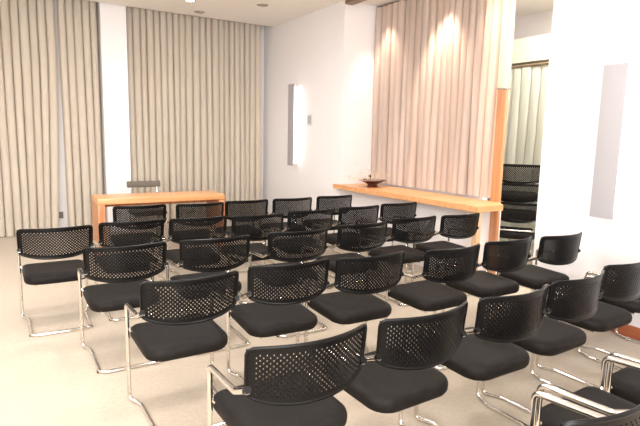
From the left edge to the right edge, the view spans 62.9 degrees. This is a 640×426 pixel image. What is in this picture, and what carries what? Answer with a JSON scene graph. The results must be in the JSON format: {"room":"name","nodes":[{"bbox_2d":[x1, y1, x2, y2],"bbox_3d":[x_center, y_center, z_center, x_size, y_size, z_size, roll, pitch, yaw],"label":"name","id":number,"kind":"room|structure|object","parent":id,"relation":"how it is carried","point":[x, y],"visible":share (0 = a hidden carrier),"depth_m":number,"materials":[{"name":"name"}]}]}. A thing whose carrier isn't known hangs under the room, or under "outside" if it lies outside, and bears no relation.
{"room":"seminar room","nodes":[
{"label":"seminar room","id":0,"kind":"room"},
{"bbox_2d":[54,0,263,227],"bbox_3d":[-2.967,-1.591,8.546,10.400,3.620,0.120,-4,10,-31],"label":"wall","id":1,"kind":"structure","parent":0,"point":[63,222],"depth_m":8.04,"materials":[{"name":"white paint"}]},
{"bbox_2d":[96,2,131,230],"bbox_3d":[-3.195,-1.498,8.146,0.365,3.540,0.340,-4,10,-31],"label":"column","id":2,"kind":"structure","parent":1,"relation":"attached to","point":[111,18],"depth_m":7.97,"materials":[{"name":"white paint"}]},
{"bbox_2d":[0,218,639,425],"bbox_3d":[0.001,1.017,3.961,10.400,0.100,11.600,-4,10,-31],"label":"floor","id":3,"kind":"structure","parent":0,"point":[49,380],"depth_m":3.46,"materials":[{"name":"carpet"}]},
{"bbox_2d":[16,225,93,336],"bbox_3d":[-2.107,0.481,4.186,0.534,0.808,0.586,-4,10,-31],"label":"chair","id":4,"kind":"object","parent":3,"relation":"on","point":[42,273],"visible":0.94,"depth_m":4.03,"materials":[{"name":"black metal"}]},
{"bbox_2d":[77,241,167,373],"bbox_3d":[-1.353,0.580,3.612,0.534,0.808,0.586,-4,10,-31],"label":"chair","id":5,"kind":"object","parent":3,"relation":"on","point":[112,295],"visible":0.97,"depth_m":3.44,"materials":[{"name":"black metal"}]},
{"bbox_2d":[93,219,164,320],"bbox_3d":[-1.649,0.438,4.546,0.534,0.808,0.586,-4,10,-31],"label":"chair","id":6,"kind":"object","parent":3,"relation":"on","point":[160,226],"visible":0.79,"depth_m":4.32,"materials":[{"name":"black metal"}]},
{"bbox_2d":[108,204,166,280],"bbox_3d":[-1.907,0.296,5.491,0.534,0.808,0.586,-4,10,-30],"label":"chair","id":7,"kind":"object","parent":3,"relation":"on","point":[124,215],"visible":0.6,"depth_m":5.26,"materials":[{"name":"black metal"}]},
{"bbox_2d":[127,181,166,241],"bbox_3d":[-2.451,-0.020,7.429,0.470,0.843,0.502,-4,10,-31],"label":"chair","id":8,"kind":"object","parent":3,"relation":"on","point":[130,184],"visible":0.57,"depth_m":7.46,"materials":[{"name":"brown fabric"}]},
{"bbox_2d":[91,190,224,254],"bbox_3d":[-2.114,0.119,6.929,1.600,0.735,0.530,-4,10,-31],"label":"conference table","id":9,"kind":"object","parent":3,"relation":"on","point":[99,202],"visible":0.62,"depth_m":6.70,"materials":[{"name":"brown wood"}]},
{"bbox_2d":[124,270,239,425],"bbox_3d":[-0.751,0.698,2.888,0.534,0.808,0.586,-4,10,-32],"label":"chair","id":10,"kind":"object","parent":3,"relation":"on","point":[169,338],"visible":0.97,"depth_m":2.74,"materials":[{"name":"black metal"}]},
{"bbox_2d":[159,215,227,311],"bbox_3d":[-1.156,0.410,4.811,0.534,0.808,0.586,-4,10,-31],"label":"chair","id":11,"kind":"object","parent":3,"relation":"on","point":[173,255],"visible":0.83,"depth_m":4.59,"materials":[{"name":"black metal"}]},
{"bbox_2d":[167,202,223,274],"bbox_3d":[-1.355,0.269,5.758,0.534,0.808,0.586,-4,10,-30],"label":"chair","id":12,"kind":"object","parent":3,"relation":"on","point":[202,210],"visible":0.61,"depth_m":5.54,"materials":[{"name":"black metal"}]},
{"bbox_2d":[166,234,250,355],"bbox_3d":[-0.827,0.547,3.921,0.534,0.808,0.586,-4,10,-31],"label":"chair","id":13,"kind":"object","parent":3,"relation":"on","point":[204,272],"visible":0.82,"depth_m":3.71,"materials":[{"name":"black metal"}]},
{"bbox_2d":[213,199,267,272],"bbox_3d":[-0.909,0.229,6.099,0.534,0.808,0.586,-4,10,-31],"label":"chair","id":14,"kind":"object","parent":3,"relation":"on","point":[236,208],"visible":0.6,"depth_m":5.86,"materials":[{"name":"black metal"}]},
{"bbox_2d":[217,213,283,303],"bbox_3d":[-0.656,0.387,5.046,0.534,0.808,0.586,-4,10,-31],"label":"chair","id":15,"kind":"object","parent":3,"relation":"on","point":[261,248],"visible":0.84,"depth_m":4.83,"materials":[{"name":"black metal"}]},
{"bbox_2d":[226,258,329,385],"bbox_3d":[-0.252,0.658,3.238,0.534,0.808,0.586,-3,9,-28],"label":"chair","id":16,"kind":"object","parent":3,"relation":"on","point":[261,318],"visible":0.93,"depth_m":3.08,"materials":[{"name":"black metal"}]},
{"bbox_2d":[259,197,311,263],"bbox_3d":[-0.406,0.195,6.405,0.534,0.808,0.586,-4,10,-30],"label":"chair","id":17,"kind":"object","parent":3,"relation":"on","point":[284,207],"visible":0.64,"depth_m":6.15,"materials":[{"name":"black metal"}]},
{"bbox_2d":[207,323,366,425],"bbox_3d":[-0.123,0.823,2.122,0.534,0.808,0.586,-4,10,-32],"label":"chair","id":18,"kind":"object","parent":3,"relation":"on","point":[289,398],"visible":1,"depth_m":1.95,"materials":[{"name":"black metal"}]},
{"bbox_2d":[248,228,327,337],"bbox_3d":[-0.248,0.508,4.274,0.534,0.808,0.586,-4,10,-30],"label":"chair","id":19,"kind":"object","parent":3,"relation":"on","point":[314,253],"visible":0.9,"depth_m":4.05,"materials":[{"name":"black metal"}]},
{"bbox_2d":[270,209,332,292],"bbox_3d":[-0.172,0.343,5.422,0.534,0.808,0.586,-4,10,-31],"label":"chair","id":20,"kind":"object","parent":3,"relation":"on","point":[310,220],"visible":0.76,"depth_m":5.18,"materials":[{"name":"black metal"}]},
{"bbox_2d":[302,195,351,254],"bbox_3d":[0.102,0.154,6.761,0.534,0.808,0.586,-4,10,-31],"label":"chair","id":21,"kind":"object","parent":3,"relation":"on","point":[320,200],"visible":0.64,"depth_m":6.54,"materials":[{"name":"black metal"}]},
{"bbox_2d":[319,205,378,283],"bbox_3d":[0.339,0.300,5.792,0.534,0.808,0.586,-4,10,-31],"label":"chair","id":22,"kind":"object","parent":3,"relation":"on","point":[350,219],"visible":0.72,"depth_m":5.57,"materials":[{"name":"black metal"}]},
{"bbox_2d":[313,221,387,292],"bbox_3d":[0.287,0.460,4.681,0.534,0.808,0.586,-4,10,-31],"label":"chair","id":23,"kind":"object","parent":3,"relation":"on","point":[367,240],"visible":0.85,"depth_m":4.46,"materials":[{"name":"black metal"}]},
{"bbox_2d":[304,251,404,364],"bbox_3d":[0.243,0.633,3.482,0.534,0.808,0.586,-4,10,-30],"label":"chair","id":24,"kind":"object","parent":3,"relation":"on","point":[349,305],"visible":0.91,"depth_m":3.32,"materials":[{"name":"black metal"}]},
{"bbox_2d":[360,202,416,272],"bbox_3d":[0.819,0.257,6.154,0.534,0.808,0.586,-4,10,-31],"label":"chair","id":25,"kind":"object","parent":3,"relation":"on","point":[389,214],"visible":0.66,"depth_m":5.91,"materials":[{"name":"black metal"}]},
{"bbox_2d":[323,301,467,425],"bbox_3d":[0.367,0.788,2.432,0.534,0.808,0.586,-4,10,-33],"label":"chair","id":26,"kind":"object","parent":3,"relation":"on","point":[391,380],"visible":0.94,"depth_m":2.25,"materials":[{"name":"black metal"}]},
{"bbox_2d":[367,216,435,305],"bbox_3d":[0.808,0.411,5.091,0.534,0.808,0.586,-4,10,-30],"label":"chair","id":27,"kind":"object","parent":3,"relation":"on","point":[412,255],"visible":0.86,"depth_m":4.91,"materials":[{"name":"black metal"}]},
{"bbox_2d":[333,183,502,270],"bbox_3d":[1.127,0.164,6.678,0.560,0.855,2.710,-4,10,-31],"label":"console table","id":28,"kind":"object","parent":3,"relation":"on","point":[473,205],"visible":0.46,"depth_m":6.08,"materials":[{"name":"brown wood"}]},
{"bbox_2d":[348,163,396,186],"bbox_3d":[0.704,-0.524,7.228,0.593,0.326,0.555,-4,10,-31],"label":"bowl","id":29,"kind":"object","parent":28,"relation":"on","point":[371,182],"visible":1,"depth_m":7.22,"materials":[{"name":"brown wood"}]},
{"bbox_2d":[384,243,479,369],"bbox_3d":[0.829,0.604,3.769,0.534,0.808,0.586,-4,10,-32],"label":"chair","id":30,"kind":"object","parent":3,"relation":"on","point":[430,294],"visible":0.84,"depth_m":3.60,"materials":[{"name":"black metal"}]},
{"bbox_2d":[411,212,479,295],"bbox_3d":[1.310,0.383,5.362,0.534,0.808,0.586,-4,10,-31],"label":"chair","id":31,"kind":"object","parent":3,"relation":"on","point":[463,228],"visible":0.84,"depth_m":5.16,"materials":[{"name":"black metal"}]},
{"bbox_2d":[414,284,548,425],"bbox_3d":[0.873,0.752,2.752,0.534,0.808,0.586,-4,10,-32],"label":"chair","id":32,"kind":"object","parent":3,"relation":"on","point":[482,355],"visible":0.94,"depth_m":2.58,"materials":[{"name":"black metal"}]},
{"bbox_2d":[441,236,531,311],"bbox_3d":[1.330,0.567,4.098,0.534,0.808,0.586,-4,10,-31],"label":"chair","id":33,"kind":"object","parent":3,"relation":"on","point":[482,284],"visible":0.86,"depth_m":3.92,"materials":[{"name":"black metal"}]},
{"bbox_2d":[488,87,509,273],"bbox_3d":[1.958,-0.315,5.800,0.040,2.090,0.140,-4,10,-31],"label":"wood panel","id":34,"kind":"object","parent":3,"relation":"on","point":[502,96],"visible":0.8,"depth_m":5.74,"materials":[{"name":"brown wood"}]},
{"bbox_2d":[499,202,536,264],"bbox_3d":[2.395,0.251,6.426,0.534,0.808,0.586,4,9,20],"label":"chair","id":35,"kind":"object","parent":3,"relation":"on","point":[506,205],"visible":0.63,"depth_m":6.22,"materials":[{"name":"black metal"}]},
{"bbox_2d":[501,182,538,251],"bbox_3d":[2.431,0.020,6.477,0.534,0.808,0.586,4,9,20],"label":"chair","id":36,"kind":"object","parent":35,"relation":"on","point":[531,198],"visible":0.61,"depth_m":6.24,"materials":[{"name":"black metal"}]},
{"bbox_2d":[500,164,540,232],"bbox_3d":[2.467,-0.211,6.528,0.534,0.808,0.586,4,9,20],"label":"chair","id":37,"kind":"object","parent":36,"relation":"on","point":[527,175],"visible":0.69,"depth_m":6.29,"materials":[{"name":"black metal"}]},
{"bbox_2d":[497,232,581,316],"bbox_3d":[1.842,0.541,4.352,0.534,0.808,0.586,-4,10,-31],"label":"chair","id":38,"kind":"object","parent":3,"relation":"on","point":[533,277],"visible":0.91,"depth_m":4.17,"materials":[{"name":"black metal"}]},
{"bbox_2d":[481,270,604,413],"bbox_3d":[1.335,0.716,3.068,0.534,0.808,0.586,-4,10,-34],"label":"chair","id":39,"kind":"object","parent":3,"relation":"on","point":[579,302],"visible":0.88,"depth_m":2.88,"materials":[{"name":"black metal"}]},
{"bbox_2d":[529,391,639,425],"bbox_3d":[0.749,0.904,1.690,0.534,0.808,0.586,-4,10,-34],"label":"chair","id":40,"kind":"object","parent":3,"relation":"on","point":[631,417],"visible":1,"depth_m":1.45,"materials":[{"name":"black plastic"}]},
{"bbox_2d":[535,356,639,425],"bbox_3d":[1.206,0.864,2.033,0.534,0.808,0.586,-4,10,-34],"label":"chair","id":41,"kind":"object","parent":3,"relation":"on","point":[599,400],"visible":0.77,"depth_m":2.13,"materials":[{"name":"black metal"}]},
{"bbox_2d":[536,262,639,387],"bbox_3d":[1.827,0.671,3.449,0.534,0.808,0.586,-4,10,-33],"label":"chair","id":42,"kind":"object","parent":3,"relation":"on","point":[623,282],"visible":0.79,"depth_m":3.25,"materials":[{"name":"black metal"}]},
{"bbox_2d":[581,271,639,354],"bbox_3d":[2.310,0.627,3.825,0.534,0.808,0.586,-4,10,-32],"label":"chair","id":43,"kind":"object","parent":3,"relation":"on","point":[633,306],"visible":0.31,"depth_m":3.76,"materials":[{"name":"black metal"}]},
{"bbox_2d":[605,352,639,404],"bbox_3d":[1.664,0.827,2.352,0.534,0.808,0.586,-4,10,-34],"label":"chair","id":44,"kind":"object","parent":3,"relation":"on","point":[624,383],"visible":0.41,"depth_m":2.39,"materials":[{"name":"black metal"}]},
{"bbox_2d":[86,0,553,26],"bbox_3d":[0.076,-2.505,3.449,10.400,0.220,11.600,-4,10,-31],"label":"ceiling","id":45,"kind":"structure","parent":0,"point":[277,12],"depth_m":7.70,"materials":[{"name":"white paint"}]},
{"bbox_2d":[0,0,58,236],"bbox_3d":[-4.876,-1.374,7.096,2.422,3.502,0.151,-4,10,-31],"label":"curtain","id":46,"kind":"object","parent":45,"relation":"hanging from","point":[29,172],"visible":0.91,"depth_m":7.49,"materials":[{"name":"fabric"}]},
{"bbox_2d":[57,0,102,231],"bbox_3d":[-3.586,-1.462,7.891,0.530,3.502,0.136,-4,10,-31],"label":"curtain","id":47,"kind":"object","parent":45,"relation":"hanging from","point":[77,20],"visible":0.84,"depth_m":7.83,"materials":[{"name":"fabric"}]},
{"bbox_2d":[126,6,260,224],"bbox_3d":[-2.038,-1.565,8.823,2.294,3.502,0.154,-4,10,-31],"label":"curtain","id":48,"kind":"object","parent":45,"relation":"hanging from","point":[194,82],"visible":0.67,"depth_m":8.71,"materials":[{"name":"fabric"}]},
{"bbox_2d":[257,3,267,6],"bbox_3d":[-0.832,-3.008,7.579,0.170,0.010,0.170,-4,10,-31],"label":"recessed light","id":49,"kind":"object","parent":45,"relation":"in","point":[259,4],"visible":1,"depth_m":7.58,"materials":[{"name":"silver metal"}]},
{"bbox_2d":[371,0,515,197],"bbox_3d":[1.419,-1.557,6.707,0.149,2.504,2.372,-4,10,-31],"label":"curtain","id":50,"kind":"object","parent":45,"relation":"hanging from","point":[440,66],"visible":0.98,"depth_m":6.54,"materials":[{"name":"fabric"}]},
{"bbox_2d":[263,0,639,327],"bbox_3d":[2.269,-0.906,5.003,0.730,3.500,11.500,-4,10,-31],"label":"wall","id":51,"kind":"structure","parent":0,"point":[327,53],"depth_m":5.75,"materials":[{"name":"white paint"}]},
{"bbox_2d":[287,84,297,165],"bbox_3d":[-0.428,-1.433,8.554,0.120,1.310,0.190,-4,10,-31],"label":"wall lamp","id":52,"kind":"object","parent":51,"relation":"attached to","point":[292,90],"visible":1,"depth_m":8.52,"materials":[{"name":"white glass"}]},
{"bbox_2d":[307,114,311,125],"bbox_3d":[-0.164,-1.464,8.214,0.018,0.180,0.140,-4,10,-31],"label":"wall switch","id":53,"kind":"object","parent":51,"relation":"attached to","point":[309,116],"visible":1,"depth_m":8.20,"materials":[{"name":"white plastic"}]},
{"bbox_2d":[345,0,365,4],"bbox_3d":[1.252,-2.698,5.887,0.120,0.050,3.270,-4,10,-31],"label":"trim","id":54,"kind":"structure","parent":51,"relation":"attached to","point":[348,2],"depth_m":7.14,"materials":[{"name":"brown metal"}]},
{"bbox_2d":[546,299,639,340],"bbox_3d":[3.447,1.192,2.580,0.018,0.095,5.630,-4,10,-31],"label":"baseboard","id":55,"kind":"structure","parent":51,"relation":"attached to","point":[627,330],"depth_m":4.16,"materials":[{"name":"red wood"}]},
{"bbox_2d":[589,63,628,218],"bbox_3d":[2.315,-0.558,4.148,0.120,1.200,0.190,-4,10,-31],"label":"wall lamp","id":56,"kind":"object","parent":51,"relation":"attached to","point":[614,80],"visible":1,"depth_m":4.11,"materials":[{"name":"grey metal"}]},
{"bbox_2d":[487,62,548,254],"bbox_3d":[3.150,-0.618,6.444,0.087,2.514,3.935,-4,10,-31],"label":"curtain","id":57,"kind":"object","parent":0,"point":[528,85],"visible":0.08,"depth_m":7.00,"materials":[{"name":"beige fabric"}]},
{"bbox_2d":[513,10,552,39],"bbox_3d":[4.307,-1.043,6.244,0.150,3.500,11.500,-4,10,-31],"label":"wall","id":58,"kind":"structure","parent":0,"point":[540,23],"depth_m":7.77,"materials":[{"name":"white paint"}]},
{"bbox_2d":[511,33,550,68],"bbox_3d":[3.596,-2.082,6.410,0.770,0.320,4.200,-4,10,-31],"label":"trim","id":59,"kind":"structure","parent":58,"relation":"attached to","point":[534,49],"depth_m":6.97,"materials":[{"name":"beige paint"}]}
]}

